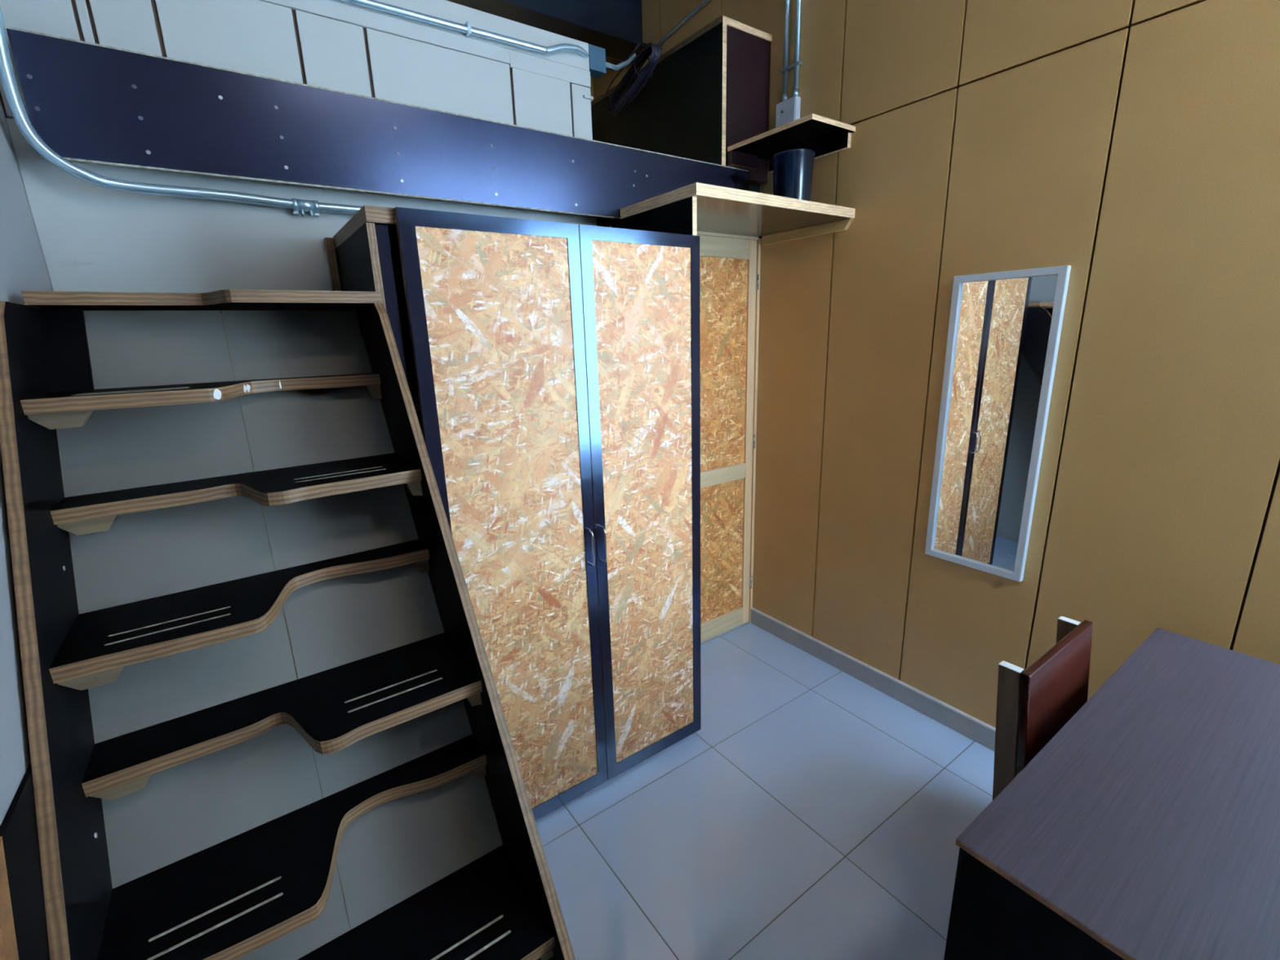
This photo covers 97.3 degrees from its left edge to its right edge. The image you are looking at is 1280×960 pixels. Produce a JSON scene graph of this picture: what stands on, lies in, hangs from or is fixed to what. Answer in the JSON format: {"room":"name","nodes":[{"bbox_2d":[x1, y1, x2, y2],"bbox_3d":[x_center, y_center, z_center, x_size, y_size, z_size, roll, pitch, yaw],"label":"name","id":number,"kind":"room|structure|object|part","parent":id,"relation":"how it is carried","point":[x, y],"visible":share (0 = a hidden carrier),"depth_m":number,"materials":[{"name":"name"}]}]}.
{"room":"dormitory","nodes":[
{"label":"dormitory","id":0,"kind":"room"},
{"bbox_2d":[0,98,53,826],"bbox_3d":[-1.002,-0.348,0.682,0.120,3.550,4.420,-12,18,-34],"label":"wall","id":1,"kind":"structure","parent":0,"point":[23,267],"depth_m":0.85,"materials":[{"name":"paint"}]},
{"bbox_2d":[0,761,49,959],"bbox_3d":[-0.675,0.933,0.710,0.006,1.035,0.960,-12,18,-34],"label":"board","id":2,"kind":"object","parent":1,"relation":"attached to","point":[23,922],"visible":0.4,"depth_m":0.68,"materials":[{"name":"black wood"}]},
{"bbox_2d":[446,0,647,63],"bbox_3d":[-0.986,-2.263,2.375,2.445,0.300,0.200,-12,18,-34],"label":"steel beam","id":3,"kind":"structure","parent":1,"relation":"attached to","point":[615,26],"depth_m":2.85,"materials":[{"name":"black metal"}]},
{"bbox_2d":[0,0,759,293],"bbox_3d":[-0.433,-0.257,2.180,2.445,2.585,0.108,-12,18,-34],"label":"wall","id":4,"kind":"structure","parent":0,"point":[92,237],"depth_m":1.53,"materials":[{"name":"grey paint"}]},
{"bbox_3d":[-1.365,-1.067,1.249,0.157,0.488,0.010,-12,18,-34],"label":"panel","id":5,"kind":"part","parent":4,"relation":"part of","materials":[{"name":"grey paint"}]},
{"bbox_3d":[-1.288,-1.083,1.302,0.018,0.488,0.010,-12,18,-34],"label":"panel","id":6,"kind":"part","parent":4,"relation":"part of","materials":[{"name":"grey paint"}]},
{"bbox_3d":[-1.228,-1.095,1.343,0.115,0.488,0.010,-12,18,-34],"label":"panel","id":7,"kind":"part","parent":4,"relation":"part of","materials":[{"name":"grey paint"}]},
{"bbox_2d":[0,5,362,217],"bbox_3d":[-0.817,-1.172,1.584,1.424,0.822,0.074,-13,18,-36],"label":"conduit","id":8,"kind":"object","parent":4,"relation":"attached to","point":[7,77],"visible":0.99,"depth_m":1.34,"materials":[{"name":"metal"}]},
{"bbox_3d":[-1.052,-1.069,1.479,0.294,0.358,0.010,-12,18,-34],"label":"panel","id":9,"kind":"part","parent":4,"relation":"part of","materials":[{"name":"grey paint"}]},
{"bbox_3d":[-0.767,0.067,1.959,1.544,2.089,0.010,-12,18,-34],"label":"panel","id":10,"kind":"part","parent":4,"relation":"part of","materials":[{"name":"grey paint"}]},
{"bbox_2d":[324,237,341,291],"bbox_3d":[-0.906,-0.621,1.667,0.020,0.175,0.029,-12,18,-34],"label":"batten","id":11,"kind":"object","parent":4,"relation":"attached to","point":[329,242],"visible":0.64,"depth_m":1.65,"materials":[{"name":"brown wood"}]},
{"bbox_3d":[-0.858,-1.109,1.612,0.167,0.358,0.010,-12,18,-34],"label":"panel","id":12,"kind":"part","parent":4,"relation":"part of","materials":[{"name":"grey paint"}]},
{"bbox_2d":[5,26,749,218],"bbox_3d":[-0.452,-1.041,1.881,2.245,0.250,0.063,-12,18,-34],"label":"board","id":13,"kind":"object","parent":4,"relation":"attached to","point":[90,103],"visible":1,"depth_m":1.53,"materials":[{"name":"blue wood"}]},
{"bbox_3d":[-0.805,-1.315,1.600,0.918,0.042,0.014,-12,18,-34],"label":"trim","id":14,"kind":"part","parent":4,"relation":"part of","materials":[{"name":"grey paint"}]},
{"bbox_3d":[-0.606,-1.162,1.786,0.436,0.358,0.010,-12,18,-34],"label":"panel","id":15,"kind":"part","parent":4,"relation":"part of","materials":[{"name":"grey paint"}]},
{"bbox_3d":[-0.682,-1.405,1.672,1.226,0.086,0.009,-12,18,-34],"label":"panel","id":16,"kind":"part","parent":4,"relation":"part of","materials":[{"name":"grey paint"}]},
{"bbox_2d":[340,0,589,58],"bbox_3d":[-0.801,-1.364,1.583,1.545,0.062,0.052,-12,18,-34],"label":"conduit","id":17,"kind":"object","parent":4,"relation":"attached to","point":[467,28],"visible":1,"depth_m":1.74,"materials":[{"name":"metal"}]},
{"bbox_3d":[-0.333,-1.219,1.973,0.217,0.358,0.010,-12,18,-34],"label":"panel","id":18,"kind":"part","parent":4,"relation":"part of","materials":[{"name":"grey paint"}]},
{"bbox_3d":[-0.306,-1.415,1.944,0.310,0.050,0.012,-12,18,-34],"label":"trim","id":19,"kind":"part","parent":4,"relation":"part of","materials":[{"name":"grey paint"}]},
{"bbox_3d":[-0.208,-1.240,2.059,0.077,0.349,0.010,-12,18,-34],"label":"panel","id":20,"kind":"part","parent":4,"relation":"part of","materials":[{"name":"grey paint"}]},
{"bbox_2d":[588,44,635,77],"bbox_3d":[-0.082,-1.703,2.282,0.092,0.305,0.655,3,15,17],"label":"junction box","id":21,"kind":"object","parent":4,"relation":"attached to","point":[597,64],"visible":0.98,"depth_m":2.04,"materials":[{"name":"paint"}]},
{"bbox_3d":[-0.153,-1.518,2.031,0.070,0.077,0.004,-12,18,-34],"label":"plate","id":22,"kind":"part","parent":21,"relation":"part of","materials":[{"name":"paint"}]},
{"bbox_2d":[607,225,760,644],"bbox_3d":[0.250,-0.108,2.692,0.814,2.000,0.071,-12,18,-34],"label":"door","id":23,"kind":"structure","parent":4,"relation":"in","point":[730,264],"depth_m":2.77,"materials":[{"name":"brown wood"}]},
{"bbox_3d":[0.285,0.798,2.924,0.662,0.103,0.035,-12,18,-34],"label":"rail","id":24,"kind":"part","parent":23,"relation":"part of","materials":[{"name":"brown wood"}]},
{"bbox_3d":[0.273,0.396,2.819,0.662,0.730,0.014,-12,18,-34],"label":"osb panel","id":25,"kind":"part","parent":23,"relation":"part of","materials":[{"name":"beige wood"}]},
{"bbox_3d":[0.261,0.004,2.717,0.662,0.080,0.035,-12,18,-34],"label":"rail","id":26,"kind":"part","parent":23,"relation":"part of","materials":[{"name":"brown wood"}]},
{"bbox_3d":[0.230,-1.019,2.451,0.662,0.085,0.035,-12,18,-34],"label":"rail","id":27,"kind":"part","parent":23,"relation":"part of","materials":[{"name":"brown wood"}]},
{"bbox_3d":[0.246,-0.506,2.584,0.662,0.975,0.014,-12,18,-34],"label":"osb panel","id":28,"kind":"part","parent":23,"relation":"part of","materials":[{"name":"beige wood"}]},
{"bbox_3d":[-0.870,-1.081,2.566,2.445,0.050,1.319,-12,18,-34],"label":"platform","id":29,"kind":"object","parent":4,"relation":"attached to","visible":0},
{"bbox_2d":[591,15,772,183],"bbox_3d":[0.034,-1.646,3.004,0.296,0.769,1.455,-12,18,-34],"label":"cabinet","id":30,"kind":"object","parent":29,"relation":"on","point":[708,94],"depth_m":2.45,"materials":[{"name":"brown wood"}]},
{"bbox_2d":[605,42,661,115],"bbox_3d":[-0.048,-1.917,2.692,0.097,0.250,0.434,-12,18,-34],"label":"cable bundle","id":31,"kind":"object","parent":30,"relation":"hanging from","point":[618,104],"visible":1,"depth_m":2.66,"materials":[{"name":"black plastic"}]},
{"bbox_3d":[-0.094,-1.983,2.828,0.005,0.022,1.448,-12,18,-34],"label":"rail","id":32,"kind":"part","parent":30,"relation":"part of","materials":[{"name":"brown wood"}]},
{"bbox_3d":[-0.072,-1.624,2.931,0.022,0.769,1.455,-12,18,-34],"label":"panel","id":33,"kind":"part","parent":30,"relation":"part of","materials":[{"name":"black wood"}]},
{"bbox_3d":[0.459,-1.596,2.426,0.267,0.550,0.015,-12,18,-34],"label":"panel","id":34,"kind":"part","parent":30,"relation":"part of","materials":[{"name":"black wood"}]},
{"bbox_2d":[590,75,594,102],"bbox_3d":[-1.277,-0.995,3.196,2.457,3.550,0.120,-12,18,-34],"label":"wall","id":35,"kind":"structure","parent":0,"point":[591,77],"depth_m":3.50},
{"bbox_2d":[535,622,994,959],"bbox_3d":[0.629,1.087,2.226,3.965,0.100,4.620,-12,18,-34],"label":"floor","id":36,"kind":"structure","parent":0,"point":[812,812],"depth_m":1.85,"materials":[{"name":"tile"}]},
{"bbox_2d":[0,288,575,959],"bbox_3d":[-0.639,0.498,1.083,0.616,1.690,1.665,-12,18,-34],"label":"staircase","id":37,"kind":"structure","parent":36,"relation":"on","point":[266,720],"depth_m":1.06,"materials":[{"name":"brown wood"}]},
{"bbox_2d":[333,204,701,820],"bbox_3d":[-0.317,0.160,1.963,0.997,1.881,0.519,-12,18,-34],"label":"wardrobe","id":38,"kind":"object","parent":36,"relation":"on","point":[552,370],"visible":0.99,"depth_m":1.72,"materials":[{"name":"brown wood"}]},
{"bbox_3d":[-0.731,0.255,1.717,0.018,1.846,0.462,-12,18,-34],"label":"panel","id":39,"kind":"part","parent":38,"relation":"part of","materials":[{"name":"black wood"}]},
{"bbox_3d":[-0.366,-0.736,1.745,0.979,0.035,0.470,-12,18,-34],"label":"panel","id":40,"kind":"part","parent":38,"relation":"part of","materials":[{"name":"brown wood"}]},
{"bbox_3d":[-0.472,0.107,2.157,0.943,1.796,0.012,-12,18,-34],"label":"panel","id":41,"kind":"part","parent":38,"relation":"part of","materials":[{"name":"wood"}]},
{"bbox_2d":[409,391,419,411],"bbox_3d":[-0.364,-0.300,1.875,0.943,0.018,0.408,-12,18,-34],"label":"shelf","id":42,"kind":"object","parent":38,"relation":"attached to","point":[414,394],"depth_m":1.59,"materials":[{"name":"black wood"}]},
{"bbox_3d":[-0.346,0.228,1.680,0.484,1.866,0.017,-12,18,-34],"label":"door","id":43,"kind":"part","parent":38,"relation":"part of","materials":[{"name":"beige wood"}]},
{"bbox_3d":[-0.346,0.221,1.679,0.408,1.776,0.011,-12,18,-34],"label":"osb panel","id":44,"kind":"part","parent":38,"relation":"part of","materials":[{"name":"beige wood"}]},
{"bbox_3d":[-0.154,0.217,1.788,0.006,0.124,0.031,-12,18,-34],"label":"handle","id":45,"kind":"part","parent":38,"relation":"part of","materials":[{"name":"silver metal"}]},
{"bbox_3d":[-0.117,0.209,1.814,0.006,0.124,0.031,-12,18,-34],"label":"handle","id":46,"kind":"part","parent":38,"relation":"part of","materials":[{"name":"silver metal"}]},
{"bbox_3d":[0.034,0.149,1.941,0.446,1.866,0.017,-12,18,-34],"label":"door","id":47,"kind":"part","parent":38,"relation":"part of","materials":[{"name":"beige wood"}]},
{"bbox_3d":[0.034,0.142,1.940,0.372,1.776,0.011,-12,18,-34],"label":"osb panel","id":48,"kind":"part","parent":38,"relation":"part of","materials":[{"name":"beige wood"}]},
{"bbox_2d":[992,616,1093,799],"bbox_3d":[1.092,0.834,1.238,0.365,0.862,0.514,-12,18,-34],"label":"chair","id":49,"kind":"object","parent":36,"relation":"on","point":[1035,702],"visible":0.29,"depth_m":1.25,"materials":[{"name":"lacquer"},{"name":"metal"}]},
{"bbox_3d":[0.821,0.610,1.259,0.024,0.420,0.078,-12,18,-34],"label":"post","id":50,"kind":"part","parent":49,"relation":"part of","materials":[{"name":"brown wood"}]},
{"bbox_3d":[0.971,0.507,1.314,0.365,0.262,0.040,-12,18,-34],"label":"backrest","id":51,"kind":"part","parent":49,"relation":"part of","materials":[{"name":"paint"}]},
{"bbox_3d":[1.084,0.555,1.440,0.024,0.420,0.078,-12,18,-34],"label":"post","id":52,"kind":"part","parent":49,"relation":"part of","materials":[{"name":"brown wood"}]},
{"bbox_2d":[943,627,1279,959],"bbox_3d":[1.171,0.924,1.103,1.118,0.750,0.615,-12,18,-34],"label":"desk","id":53,"kind":"object","parent":36,"relation":"on","point":[1147,827],"visible":1,"depth_m":0.95,"materials":[{"name":"brown wood"}]},
{"bbox_3d":[0.724,1.021,0.806,0.020,0.738,0.589,-12,18,-34],"label":"panel","id":54,"kind":"part","parent":53,"relation":"part of","materials":[{"name":"black wood"}]},
{"bbox_2d":[592,0,1279,728],"bbox_3d":[0.783,-0.882,2.527,0.130,3.550,3.380,-12,18,-34],"label":"wall","id":55,"kind":"structure","parent":0,"point":[1133,146],"depth_m":1.80,"materials":[{"name":"brown wood"}]},
{"bbox_3d":[-0.084,-2.261,3.264,0.012,1.199,0.679,-12,18,-34],"label":"wall panel","id":56,"kind":"part","parent":55,"relation":"part of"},
{"bbox_2d":[657,0,710,46],"bbox_3d":[0.317,-2.448,2.588,0.018,0.523,0.797,-12,18,-34],"label":"conduit","id":57,"kind":"object","parent":55,"relation":"attached to","point":[704,2],"visible":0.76,"depth_m":2.78,"materials":[{"name":"metal"}]},
{"bbox_3d":[0.250,-2.153,2.812,0.012,1.199,0.453,-12,18,-34],"label":"wall panel","id":58,"kind":"part","parent":55,"relation":"part of","materials":[{"name":"beige wood"}]},
{"bbox_2d":[611,182,855,244],"bbox_3d":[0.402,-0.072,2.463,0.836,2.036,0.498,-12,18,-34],"label":"wall shelf","id":59,"kind":"object","parent":55,"relation":"attached to","point":[690,209],"visible":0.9,"depth_m":2.06,"materials":[{"name":"brown wood"}]},
{"bbox_3d":[0.064,0.013,2.247,0.018,2.000,0.477,-12,18,-34],"label":"panel","id":60,"kind":"part","parent":59,"relation":"part of","materials":[{"name":"black wood"}]},
{"bbox_2d":[772,148,815,200],"bbox_3d":[0.617,-1.194,2.280,0.166,0.215,0.166,-12,18,-34],"label":"waste bin","id":61,"kind":"object","parent":59,"relation":"on","point":[793,169],"visible":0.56,"depth_m":2.21,"materials":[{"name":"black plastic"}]},
{"bbox_3d":[0.152,-1.471,3.162,0.012,0.279,1.414,-12,18,-34],"label":"wall panel","id":62,"kind":"part","parent":55,"relation":"part of","materials":[{"name":"brown wood"}]},
{"bbox_3d":[0.582,-2.045,2.361,0.012,1.199,0.675,-12,18,-34],"label":"wall panel","id":63,"kind":"part","parent":55,"relation":"part of","materials":[{"name":"beige wood"}]},
{"bbox_2d":[775,0,802,128],"bbox_3d":[0.612,-2.056,2.268,0.038,1.137,0.112,-12,18,-34],"label":"conduit","id":64,"kind":"object","parent":55,"relation":"attached to","point":[788,111],"visible":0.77,"depth_m":2.35,"materials":[{"name":"white metal"}]},
{"bbox_3d":[0.617,-1.555,2.392,0.003,0.094,0.100,-12,18,-34],"label":"plate","id":65,"kind":"part","parent":64,"relation":"part of","materials":[{"name":"white metal"}]},
{"bbox_2d":[727,113,855,172],"bbox_3d":[0.604,-1.355,2.292,0.262,0.070,0.435,-12,18,-34],"label":"wall shelf","id":66,"kind":"object","parent":55,"relation":"attached to","point":[824,135],"visible":0.96,"depth_m":2.26,"materials":[{"name":"black wood"}]},
{"bbox_3d":[0.718,-0.136,2.743,0.012,1.994,0.399,-12,18,-34],"label":"wall panel","id":67,"kind":"part","parent":55,"relation":"part of","materials":[{"name":"brown wood"}]},
{"bbox_3d":[0.684,-1.270,2.447,0.012,0.339,0.399,-12,18,-34],"label":"wall panel","id":68,"kind":"part","parent":55,"relation":"part of","materials":[{"name":"brown wood"}]},
{"bbox_2d":[750,607,995,751],"bbox_3d":[1.188,0.936,2.360,0.016,0.092,1.959,-12,18,-34],"label":"baseboard","id":69,"kind":"structure","parent":55,"relation":"attached to","point":[963,723],"depth_m":2.50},
{"bbox_3d":[0.965,-0.221,2.358,0.012,2.339,0.452,-12,18,-34],"label":"wall panel","id":70,"kind":"part","parent":55,"relation":"part of","materials":[{"name":"brown wood"}]},
{"bbox_3d":[0.913,-1.938,1.911,0.012,1.199,0.452,-12,18,-34],"label":"wall panel","id":71,"kind":"part","parent":55,"relation":"part of","materials":[{"name":"beige wood"}]},
{"bbox_2d":[924,265,1071,582],"bbox_3d":[1.217,-0.180,1.968,0.025,1.037,0.338,-12,18,-34],"label":"wall mirror","id":72,"kind":"object","parent":55,"relation":"attached to","point":[1004,332],"visible":1,"depth_m":1.95,"materials":[{"name":"silver metal"}]},
{"bbox_3d":[1.229,-0.135,1.999,0.012,2.339,0.445,-12,18,-34],"label":"wall panel","id":73,"kind":"part","parent":55,"relation":"part of","materials":[{"name":"brown wood"}]},
{"bbox_3d":[1.178,-1.852,1.552,0.012,1.199,0.445,-12,18,-34],"label":"wall panel","id":74,"kind":"part","parent":55,"relation":"part of","materials":[{"name":"beige wood"}]},
{"bbox_3d":[1.498,-0.049,1.634,0.012,2.339,0.465,-12,18,-34],"label":"wall panel","id":75,"kind":"part","parent":55,"relation":"part of","materials":[{"name":"brown wood"}]},
{"bbox_3d":[1.446,-1.765,1.187,0.012,1.199,0.465,-12,18,-34],"label":"wall panel","id":76,"kind":"part","parent":55,"relation":"part of","materials":[{"name":"beige wood"}]},
{"bbox_3d":[1.686,0.012,1.379,0.012,2.339,0.169,-12,18,-34],"label":"wall panel","id":77,"kind":"part","parent":55,"relation":"part of","materials":[{"name":"brown wood"}]}
]}

